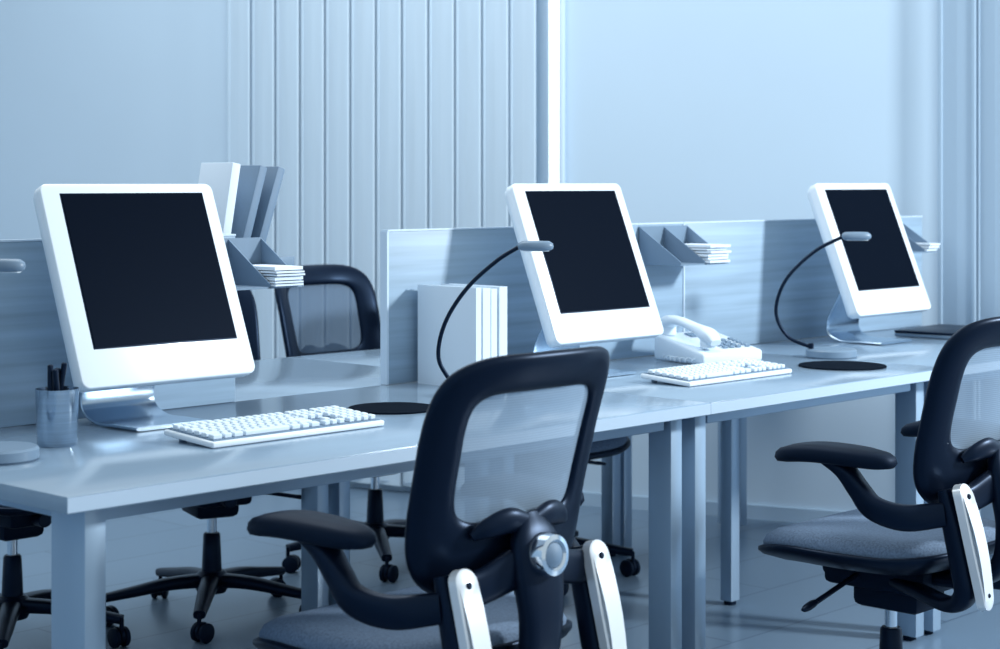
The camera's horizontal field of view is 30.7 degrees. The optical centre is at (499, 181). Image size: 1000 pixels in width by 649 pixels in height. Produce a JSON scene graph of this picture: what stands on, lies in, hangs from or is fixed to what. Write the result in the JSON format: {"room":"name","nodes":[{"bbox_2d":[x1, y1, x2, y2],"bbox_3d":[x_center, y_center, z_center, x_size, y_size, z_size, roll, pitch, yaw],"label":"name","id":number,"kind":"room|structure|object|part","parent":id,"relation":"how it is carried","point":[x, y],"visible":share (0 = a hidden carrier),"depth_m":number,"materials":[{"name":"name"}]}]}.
{"room":"open-plan office","nodes":[
{"label":"open-plan office","id":0,"kind":"room"},
{"bbox_2d":[0,0,937,510],"bbox_3d":[1.301,-0.210,6.615,10.200,2.900,0.121,0,0,24],"label":"wall","id":1,"kind":"structure","parent":0,"point":[698,110],"depth_m":6.84,"materials":[{"name":"paint"}]},
{"bbox_2d":[227,0,535,485],"bbox_3d":[-0.501,-0.180,7.286,1.440,2.780,0.070,0,0,24],"label":"vertical blind","id":2,"kind":"object","parent":1,"relation":"attached to","point":[522,13],"visible":0.41,"depth_m":7.29,"materials":[{"name":"blue paint"}]},
{"bbox_2d":[547,0,548,183],"bbox_3d":[0.189,-0.160,7.037,0.008,2.800,0.014,0,0,24],"label":"door frame","id":3,"kind":"structure","parent":1,"relation":"attached to","point":[547,0],"depth_m":7.03,"materials":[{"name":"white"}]},
{"bbox_2d":[549,0,558,183],"bbox_3d":[0.213,-0.180,7.027,0.044,2.700,0.010,0,0,24],"label":"pane","id":4,"kind":"object","parent":1,"relation":"attached to","point":[553,4],"visible":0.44,"depth_m":7.02,"materials":[{"name":"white glass"}]},
{"bbox_2d":[559,0,565,183],"bbox_3d":[0.239,-0.160,7.006,0.018,2.800,0.030,0,0,24],"label":"door frame","id":5,"kind":"structure","parent":1,"relation":"attached to","point":[562,3],"depth_m":6.99,"materials":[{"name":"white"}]},
{"bbox_2d":[582,492,844,521],"bbox_3d":[0.881,1.215,6.729,1.400,0.050,0.015,0,0,24],"label":"baseboard","id":6,"kind":"structure","parent":1,"relation":"attached to","point":[777,513],"depth_m":6.68,"materials":[{"name":"blue paint"}]},
{"bbox_2d":[938,0,999,520],"bbox_3d":[2.125,-0.180,6.117,1.330,2.780,0.070,0,0,24],"label":"vertical blind","id":7,"kind":"object","parent":1,"relation":"attached to","point":[968,30],"visible":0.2,"depth_m":6.33,"materials":[{"name":"blue paint"}]},
{"bbox_2d":[0,487,999,648],"bbox_3d":[-0.412,1.290,4.232,11.600,0.100,10.600,0,0,43],"label":"floor","id":8,"kind":"structure","parent":0,"point":[767,613],"depth_m":5.51,"materials":[{"name":"tile"}]},
{"bbox_2d":[0,505,130,648],"bbox_3d":[-1.336,0.760,4.909,0.609,0.960,0.634,0,0,43],"label":"office chair","id":9,"kind":"object","parent":8,"relation":"on","point":[16,524],"visible":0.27,"depth_m":4.84,"materials":[{"name":"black plastic"}]},
{"bbox_3d":[-1.281,1.145,4.723,0.056,0.060,0.287,0,0,-10],"label":"leg","id":10,"kind":"part","parent":9,"relation":"part of","materials":[{"name":"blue plastic"}]},
{"bbox_3d":[-1.237,1.145,5.030,0.056,0.060,0.287,0,0,26],"label":"leg","id":11,"kind":"part","parent":9,"relation":"part of","materials":[{"name":"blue plastic"}]},
{"bbox_3d":[-1.207,0.885,4.781,0.040,0.040,0.050,0,0,-45],"label":"tension knob","id":12,"kind":"part","parent":9,"relation":"part of","materials":[{"name":"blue plastic"}]},
{"bbox_3d":[-1.147,1.145,4.861,0.287,0.060,0.056,0,0,8],"label":"leg","id":13,"kind":"part","parent":9,"relation":"part of","materials":[{"name":"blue plastic"}]},
{"bbox_2d":[115,626,125,643],"bbox_3d":[-1.015,1.209,4.850,0.010,0.048,0.048,0,0,-44],"label":"caster wheel","id":14,"kind":"object","parent":9,"relation":"attached to","point":[120,631],"depth_m":4.83,"materials":[{"name":"black plastic"}]},
{"bbox_3d":[-1.007,1.185,4.841,0.012,0.050,0.011,0,0,-45],"label":"caster stem","id":15,"kind":"part","parent":9,"relation":"part of","materials":[{"name":"blue"}]},
{"bbox_2d":[106,290,300,643],"bbox_3d":[-0.850,0.760,5.232,0.642,0.960,0.635,0,0,-39],"label":"office chair","id":16,"kind":"object","parent":8,"relation":"on","point":[210,580],"visible":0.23,"depth_m":5.15,"materials":[{"name":"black plastic"}]},
{"bbox_2d":[106,606,115,612],"bbox_3d":[-1.097,1.209,5.084,0.048,0.048,0.010,0,0,18],"label":"caster wheel","id":17,"kind":"object","parent":16,"relation":"attached to","point":[108,608],"depth_m":5.08,"materials":[{"name":"black plastic"}]},
{"bbox_3d":[-0.976,1.145,5.138,0.287,0.060,0.056,0,0,-21],"label":"leg","id":18,"kind":"part","parent":16,"relation":"part of","materials":[{"name":"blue plastic"}]},
{"bbox_3d":[-0.925,1.145,5.323,0.056,0.060,0.287,0,0,-39],"label":"leg","id":19,"kind":"part","parent":16,"relation":"part of","materials":[{"name":"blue plastic"}]},
{"bbox_3d":[-0.808,1.185,4.891,0.012,0.050,0.011,0,0,-27],"label":"caster stem","id":20,"kind":"part","parent":16,"relation":"part of","materials":[{"name":"blue"}]},
{"bbox_2d":[195,622,206,638],"bbox_3d":[-0.801,1.209,4.901,0.010,0.048,0.048,0,0,36],"label":"caster wheel","id":21,"kind":"object","parent":16,"relation":"attached to","point":[200,627],"depth_m":4.88,"materials":[{"name":"black plastic"}]},
{"bbox_3d":[-0.815,1.145,5.033,0.056,0.060,0.287,0,0,-3],"label":"leg","id":22,"kind":"part","parent":16,"relation":"part of","materials":[{"name":"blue plastic"}]},
{"bbox_3d":[-0.758,0.885,5.066,0.040,0.040,0.050,0,0,-27],"label":"tension knob","id":23,"kind":"part","parent":16,"relation":"part of","materials":[{"name":"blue plastic"}]},
{"bbox_3d":[-0.938,0.487,5.424,0.434,0.414,0.156,0,0,-27],"label":"frame","id":24,"kind":"part","parent":16,"relation":"part of","materials":[{"name":"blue plastic"}]},
{"bbox_3d":[-0.734,1.145,5.332,0.056,0.060,0.287,0,0,33],"label":"leg","id":25,"kind":"part","parent":16,"relation":"part of","materials":[{"name":"blue plastic"}]},
{"bbox_3d":[-0.666,1.145,5.153,0.287,0.060,0.056,0,0,15],"label":"leg","id":26,"kind":"part","parent":16,"relation":"part of","materials":[{"name":"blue plastic"}]},
{"bbox_3d":[-0.658,0.895,5.234,0.190,0.012,0.012,13,-6,-26],"label":"height lever","id":27,"kind":"part","parent":16,"relation":"part of","materials":[{"name":"blue plastic"}]},
{"bbox_2d":[235,357,382,610],"bbox_3d":[-0.937,0.870,4.315,0.720,0.740,1.738,0,0,43],"label":"office desk","id":28,"kind":"object","parent":8,"relation":"on","point":[287,376],"visible":0.32,"depth_m":4.80,"materials":[{"name":"laminate"}]},
{"bbox_3d":[-0.515,0.878,5.057,0.070,0.700,0.042,0,0,43],"label":"leg","id":29,"kind":"part","parent":28,"relation":"part of","materials":[{"name":"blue metal"}]},
{"bbox_2d":[274,264,405,582],"bbox_3d":[-0.433,0.760,5.954,0.622,0.960,0.648,0,0,43],"label":"office chair","id":30,"kind":"object","parent":8,"relation":"on","point":[336,310],"visible":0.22,"depth_m":6.11,"materials":[{"name":"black plastic"}]},
{"bbox_3d":[-0.674,1.185,5.783,0.011,0.050,0.012,0,0,43],"label":"caster stem","id":31,"kind":"part","parent":30,"relation":"part of","materials":[{"name":"blue"}]},
{"bbox_3d":[-0.550,1.145,5.852,0.287,0.060,0.056,0,0,-29],"label":"leg","id":32,"kind":"part","parent":30,"relation":"part of","materials":[{"name":"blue plastic"}]},
{"bbox_3d":[-0.593,0.487,6.105,0.156,0.414,0.434,0,0,43],"label":"frame","id":33,"kind":"part","parent":30,"relation":"part of","materials":[{"name":"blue plastic"}]},
{"bbox_3d":[-0.376,1.145,5.770,0.056,0.060,0.287,0,0,-11],"label":"leg","id":34,"kind":"part","parent":30,"relation":"part of","materials":[{"name":"blue plastic"}]},
{"bbox_3d":[-0.350,1.185,5.630,0.011,0.050,0.012,0,0,43],"label":"caster stem","id":35,"kind":"part","parent":30,"relation":"part of","materials":[{"name":"blue"}]},
{"bbox_2d":[384,564,391,579],"bbox_3d":[-0.344,1.209,5.641,0.010,0.048,0.048,0,0,28],"label":"caster wheel","id":36,"kind":"object","parent":30,"relation":"attached to","point":[387,567],"depth_m":5.62,"materials":[{"name":"black plastic"}]},
{"bbox_3d":[-0.337,1.145,6.078,0.056,0.060,0.287,0,0,25],"label":"leg","id":37,"kind":"part","parent":30,"relation":"part of","materials":[{"name":"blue plastic"}]},
{"bbox_3d":[-0.245,1.145,5.910,0.287,0.060,0.056,0,0,7],"label":"leg","id":38,"kind":"part","parent":30,"relation":"part of","materials":[{"name":"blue plastic"}]},
{"bbox_2d":[0,381,710,648],"bbox_3d":[-0.396,0.870,3.779,0.802,0.740,1.698,0,0,43],"label":"office desk","id":39,"kind":"object","parent":8,"relation":"on","point":[110,472],"visible":0.56,"depth_m":3.35,"materials":[{"name":"laminate"}]},
{"bbox_2d":[0,259,39,465],"bbox_3d":[-0.944,0.319,3.273,0.227,0.362,0.144,0,0,0],"label":"desk lamp","id":40,"kind":"object","parent":39,"relation":"on","point":[11,452],"visible":1,"depth_m":3.25,"materials":[{"name":"blue plastic"}]},
{"bbox_3d":[-0.914,0.545,3.231,0.480,0.034,0.030,0,0,43],"label":"rail","id":41,"kind":"part","parent":39,"relation":"part of","materials":[{"name":"blue metal"}]},
{"bbox_2d":[35,362,78,447],"bbox_3d":[-0.841,0.422,3.455,0.083,0.156,0.083,0,0,43],"label":"pen cup","id":42,"kind":"object","parent":39,"relation":"on","point":[57,404],"visible":0.98,"depth_m":3.42,"materials":[{"name":"metal"}]},
{"bbox_3d":[-0.703,0.878,3.033,0.100,0.700,0.042,0,0,43],"label":"leg","id":43,"kind":"part","parent":39,"relation":"part of","materials":[{"name":"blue metal"}]},
{"bbox_2d":[0,234,235,427],"bbox_3d":[-1.009,0.308,3.714,0.024,0.381,1.170,0,0,43],"label":"divider panel","id":44,"kind":"object","parent":39,"relation":"on","point":[31,337],"visible":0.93,"depth_m":3.75,"materials":[{"name":"blue wood"}]},
{"bbox_2d":[224,237,304,289],"bbox_3d":[-0.555,0.181,4.054,0.166,0.108,0.193,0,0,43],"label":"shelf","id":45,"kind":"object","parent":44,"relation":"attached to","point":[254,265],"visible":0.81,"depth_m":4.07,"materials":[{"name":"blue plastic"}]},
{"bbox_2d":[198,162,294,265],"bbox_3d":[-0.655,0.095,4.234,0.172,0.280,0.320,0,0,43],"label":"binders","id":46,"kind":"object","parent":45,"relation":"in","point":[245,196],"visible":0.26,"depth_m":4.23,"materials":[{"name":"blue plastic"}]},
{"bbox_2d":[33,184,254,430],"bbox_3d":[-0.735,0.252,3.764,0.200,0.496,0.432,0,0,43],"label":"desktop computer","id":47,"kind":"object","parent":39,"relation":"on","point":[144,288],"visible":0.98,"depth_m":3.74,"materials":[{"name":"white plastic"}]},
{"bbox_2d":[164,405,383,447],"bbox_3d":[-0.442,0.484,3.615,0.155,0.033,0.440,0,0,43],"label":"keyboard","id":48,"kind":"object","parent":39,"relation":"on","point":[225,432],"visible":1,"depth_m":3.56,"materials":[{"name":"white plastic"}]},
{"bbox_3d":[-0.397,0.545,3.779,0.661,0.034,1.538,0,0,43],"label":"under frame","id":49,"kind":"part","parent":39,"relation":"part of","materials":[{"name":"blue metal"}]},
{"bbox_2d":[348,402,428,414],"bbox_3d":[-0.236,0.498,4.005,0.196,0.004,0.196,0,0,43],"label":"mat","id":50,"kind":"object","parent":39,"relation":"on","point":[379,408],"visible":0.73,"depth_m":3.98,"materials":[{"name":"black rubber"}]},
{"bbox_2d":[418,283,506,385],"bbox_3d":[-0.093,0.378,4.490,0.201,0.245,0.111,0,0,43],"label":"binders","id":51,"kind":"object","parent":39,"relation":"on","point":[476,329],"visible":0.72,"depth_m":4.44,"materials":[{"name":"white paper"}]},
{"bbox_2d":[436,241,553,378],"bbox_3d":[-0.012,0.319,4.250,0.274,0.363,0.144,0,0,0],"label":"desk lamp","id":52,"kind":"object","parent":39,"relation":"on","point":[523,245],"visible":0.64,"depth_m":4.25,"materials":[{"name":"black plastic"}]},
{"bbox_3d":[0.377,0.878,4.156,0.066,0.700,0.042,0,0,43],"label":"leg","id":53,"kind":"part","parent":39,"relation":"part of","materials":[{"name":"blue metal"}]},
{"bbox_2d":[247,346,626,648],"bbox_3d":[-0.142,0.760,3.257,0.663,0.960,0.633,0,0,43],"label":"office chair","id":54,"kind":"object","parent":8,"relation":"on","point":[496,497],"visible":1,"depth_m":3.02,"materials":[{"name":"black plastic"}]},
{"bbox_2d":[259,586,566,648],"bbox_3d":[-0.151,0.799,3.266,0.475,0.081,0.485,0,0,43],"label":"seat cushion","id":55,"kind":"object","parent":54,"relation":"on","point":[326,627],"depth_m":3.13,"materials":[{"name":"fabric"}]},
{"bbox_3d":[-0.043,0.757,2.937,0.080,0.259,0.050,0,0,43],"label":"bracket plate","id":56,"kind":"part","parent":54,"relation":"part of","materials":[{"name":"silver metal"}]},
{"bbox_3d":[0.042,0.487,3.084,0.156,0.414,0.434,0,0,43],"label":"frame","id":57,"kind":"part","parent":54,"relation":"part of","materials":[{"name":"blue plastic"}]},
{"bbox_3d":[0.184,0.757,3.179,0.080,0.259,0.050,0,0,43],"label":"bracket plate","id":58,"kind":"part","parent":54,"relation":"part of","materials":[{"name":"silver metal"}]},
{"bbox_2d":[292,349,619,604],"bbox_3d":[0.107,0.870,5.426,0.720,0.740,1.309,0,0,43],"label":"office desk","id":59,"kind":"object","parent":8,"relation":"on","point":[338,493],"visible":0.06,"depth_m":5.43,"materials":[{"name":"laminate"}]},
{"bbox_3d":[-0.460,0.878,5.115,0.070,0.700,0.042,0,0,43],"label":"leg","id":60,"kind":"part","parent":59,"relation":"part of","materials":[{"name":"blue metal"}]},
{"bbox_3d":[0.368,0.878,6.038,0.050,0.700,0.042,0,0,43],"label":"leg","id":61,"kind":"part","parent":59,"relation":"part of","materials":[{"name":"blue metal"}]},
{"bbox_2d":[564,436,640,595],"bbox_3d":[0.088,0.760,5.779,0.622,0.960,0.648,0,0,43],"label":"office chair","id":62,"kind":"object","parent":8,"relation":"on","point":[629,567],"visible":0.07,"depth_m":5.70,"materials":[{"name":"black plastic"}]},
{"bbox_3d":[0.257,0.895,5.848,0.012,0.012,0.190,0,-12,43],"label":"height lever","id":63,"kind":"part","parent":62,"relation":"part of","materials":[{"name":"blue plastic"}]},
{"bbox_3d":[0.277,1.145,5.734,0.287,0.060,0.056,0,0,7],"label":"leg","id":64,"kind":"part","parent":62,"relation":"part of","materials":[{"name":"blue plastic"}]},
{"bbox_2d":[590,436,626,452],"bbox_3d":[0.122,0.799,5.748,0.475,0.081,0.485,0,0,43],"label":"seat cushion","id":65,"kind":"object","parent":62,"relation":"on","point":[616,445],"depth_m":5.64,"materials":[{"name":"fabric"}]},
{"bbox_2d":[626,558,636,572],"bbox_3d":[0.409,1.209,5.725,0.010,0.048,0.048,0,0,-44],"label":"caster wheel","id":66,"kind":"object","parent":62,"relation":"attached to","point":[631,563],"depth_m":5.70,"materials":[{"name":"black plastic"}]},
{"bbox_3d":[0.417,1.185,5.716,0.011,0.050,0.012,0,0,43],"label":"caster stem","id":67,"kind":"part","parent":62,"relation":"part of","materials":[{"name":"blue"}]},
{"bbox_2d":[620,417,746,547],"bbox_3d":[0.803,0.870,6.165,0.720,0.740,0.719,0,0,43],"label":"office desk","id":68,"kind":"object","parent":8,"relation":"on","point":[626,456],"visible":0.09,"depth_m":6.08,"materials":[{"name":"metal"}]},
{"bbox_3d":[0.409,0.878,6.082,0.050,0.700,0.042,0,0,43],"label":"leg","id":69,"kind":"part","parent":68,"relation":"part of","materials":[{"name":"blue metal"}]},
{"bbox_3d":[0.834,0.878,6.534,0.100,0.700,0.042,0,0,43],"label":"leg","id":70,"kind":"part","parent":68,"relation":"part of","materials":[{"name":"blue metal"}]},
{"bbox_2d":[511,353,933,648],"bbox_3d":[0.553,0.870,4.787,0.802,0.740,1.069,0,0,43],"label":"office desk","id":71,"kind":"object","parent":8,"relation":"on","point":[730,401],"visible":0.58,"depth_m":4.58,"materials":[{"name":"laminate"}]},
{"bbox_2d":[380,222,682,384],"bbox_3d":[0.121,0.308,4.915,0.024,0.381,1.190,0,0,43],"label":"divider panel","id":72,"kind":"object","parent":71,"relation":"on","point":[409,258],"visible":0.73,"depth_m":4.65,"materials":[{"name":"blue wood"}]},
{"bbox_2d":[505,183,663,376],"bbox_3d":[0.218,0.252,4.734,0.200,0.496,0.432,0,0,43],"label":"desktop computer","id":73,"kind":"object","parent":71,"relation":"on","point":[593,286],"visible":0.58,"depth_m":4.70,"materials":[{"name":"white plastic"}]},
{"bbox_3d":[0.439,0.878,4.221,0.066,0.700,0.042,0,0,43],"label":"leg","id":74,"kind":"part","parent":71,"relation":"part of","materials":[{"name":"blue metal"}]},
{"bbox_2d":[655,315,761,363],"bbox_3d":[0.575,0.436,5.076,0.237,0.125,0.236,0,0,-35],"label":"desk telephone","id":75,"kind":"object","parent":71,"relation":"on","point":[703,344],"visible":0.98,"depth_m":5.03,"materials":[{"name":"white plastic"}]},
{"bbox_3d":[0.498,0.488,5.010,0.035,0.016,0.179,0,0,-35],"label":"coiled cord","id":76,"kind":"part","parent":75,"relation":"part of","materials":[{"name":"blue plastic"}]},
{"bbox_2d":[641,358,791,386],"bbox_3d":[0.556,0.484,4.640,0.155,0.033,0.440,0,0,43],"label":"keyboard","id":77,"kind":"object","parent":71,"relation":"on","point":[745,368],"visible":1,"depth_m":4.58,"materials":[{"name":"white plastic"}]},
{"bbox_3d":[0.676,0.878,5.344,0.040,0.700,0.042,0,0,43],"label":"leg","id":78,"kind":"part","parent":71,"relation":"part of","materials":[{"name":"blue metal"}]},
{"bbox_3d":[0.552,0.545,4.787,0.661,0.034,0.909,0,0,43],"label":"under frame","id":79,"kind":"part","parent":71,"relation":"part of","materials":[{"name":"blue metal"}]},
{"bbox_2d":[798,361,886,370],"bbox_3d":[0.929,0.498,4.934,0.236,0.004,0.236,0,0,43],"label":"mat","id":80,"kind":"object","parent":71,"relation":"on","point":[819,365],"visible":1,"depth_m":4.92,"materials":[{"name":"black rubber"}]},
{"bbox_3d":[1.111,0.878,4.935,0.066,0.700,0.042,0,0,43],"label":"leg","id":81,"kind":"part","parent":71,"relation":"part of","materials":[{"name":"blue metal"}]},
{"bbox_2d":[750,326,947,634],"bbox_3d":[1.337,0.870,5.621,0.802,0.740,1.219,0,0,43],"label":"office desk","id":82,"kind":"object","parent":8,"relation":"on","point":[919,351],"visible":0.19,"depth_m":5.43,"materials":[{"name":"laminate"}]},
{"bbox_2d":[683,216,921,343],"bbox_3d":[0.996,0.308,5.845,0.024,0.381,1.358,0,0,43],"label":"divider panel","id":83,"kind":"object","parent":82,"relation":"on","point":[736,299],"visible":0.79,"depth_m":5.65,"materials":[{"name":"blue wood"}]},
{"bbox_2d":[639,225,730,265],"bbox_3d":[0.533,0.181,5.210,0.167,0.108,0.223,0,0,43],"label":"shelf","id":84,"kind":"object","parent":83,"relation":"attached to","point":[678,245],"visible":0.95,"depth_m":5.20,"materials":[{"name":"blue plastic"}]},
{"bbox_2d":[903,224,939,252],"bbox_3d":[1.363,0.181,6.091,0.167,0.108,0.163,0,0,43],"label":"shelf","id":85,"kind":"object","parent":83,"relation":"attached to","point":[918,244],"visible":0.4,"depth_m":6.08,"materials":[{"name":"blue plastic"}]},
{"bbox_2d":[912,251,936,252],"bbox_3d":[1.356,0.181,6.097,0.150,0.108,0.160,0,0,43],"label":"tray","id":86,"kind":"object","parent":85,"relation":"on","point":[912,251],"depth_m":6.05,"materials":[{"name":"white plastic"}]},
{"bbox_2d":[774,232,870,359],"bbox_3d":[0.926,0.321,5.184,0.254,0.358,0.144,0,0,-25],"label":"desk lamp","id":87,"kind":"object","parent":82,"relation":"on","point":[835,353],"visible":1,"depth_m":5.18,"materials":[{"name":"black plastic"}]},
{"bbox_2d":[807,183,930,344],"bbox_3d":[1.153,0.252,5.691,0.200,0.496,0.432,0,0,43],"label":"desktop computer","id":88,"kind":"object","parent":82,"relation":"on","point":[880,275],"visible":1,"depth_m":5.66,"materials":[{"name":"white plastic"}]},
{"bbox_2d":[894,324,965,338],"bbox_3d":[1.468,0.489,5.938,0.230,0.020,0.330,0,0,39],"label":"closed laptop","id":89,"kind":"object","parent":82,"relation":"on","point":[938,331],"visible":0.62,"depth_m":5.86,"materials":[{"name":"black plastic"}]},
{"bbox_3d":[1.172,0.878,5.000,0.066,0.700,0.042,0,0,43],"label":"leg","id":90,"kind":"part","parent":82,"relation":"part of","materials":[{"name":"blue metal"}]},
{"bbox_2d":[758,316,999,648],"bbox_3d":[0.882,0.760,4.093,0.663,0.960,0.633,0,0,43],"label":"office chair","id":91,"kind":"object","parent":8,"relation":"on","point":[896,557],"visible":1,"depth_m":3.84,"materials":[{"name":"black plastic"}]},
{"bbox_3d":[0.738,0.895,4.002,0.012,0.012,0.190,0,12,43],"label":"height lever","id":92,"kind":"part","parent":91,"relation":"part of","materials":[{"name":"blue plastic"}]},
{"bbox_2d":[763,509,994,558],"bbox_3d":[0.873,0.799,4.101,0.475,0.081,0.485,0,0,43],"label":"seat cushion","id":93,"kind":"object","parent":91,"relation":"on","point":[849,534],"depth_m":3.96,"materials":[{"name":"fabric"}]},
{"bbox_3d":[1.066,0.487,3.920,0.156,0.414,0.434,0,0,43],"label":"frame","id":94,"kind":"part","parent":91,"relation":"part of","materials":[{"name":"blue plastic"}]},
{"bbox_3d":[0.980,0.757,3.772,0.080,0.259,0.050,0,0,43],"label":"bracket plate","id":95,"kind":"part","parent":91,"relation":"part of","materials":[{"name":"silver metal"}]}
]}

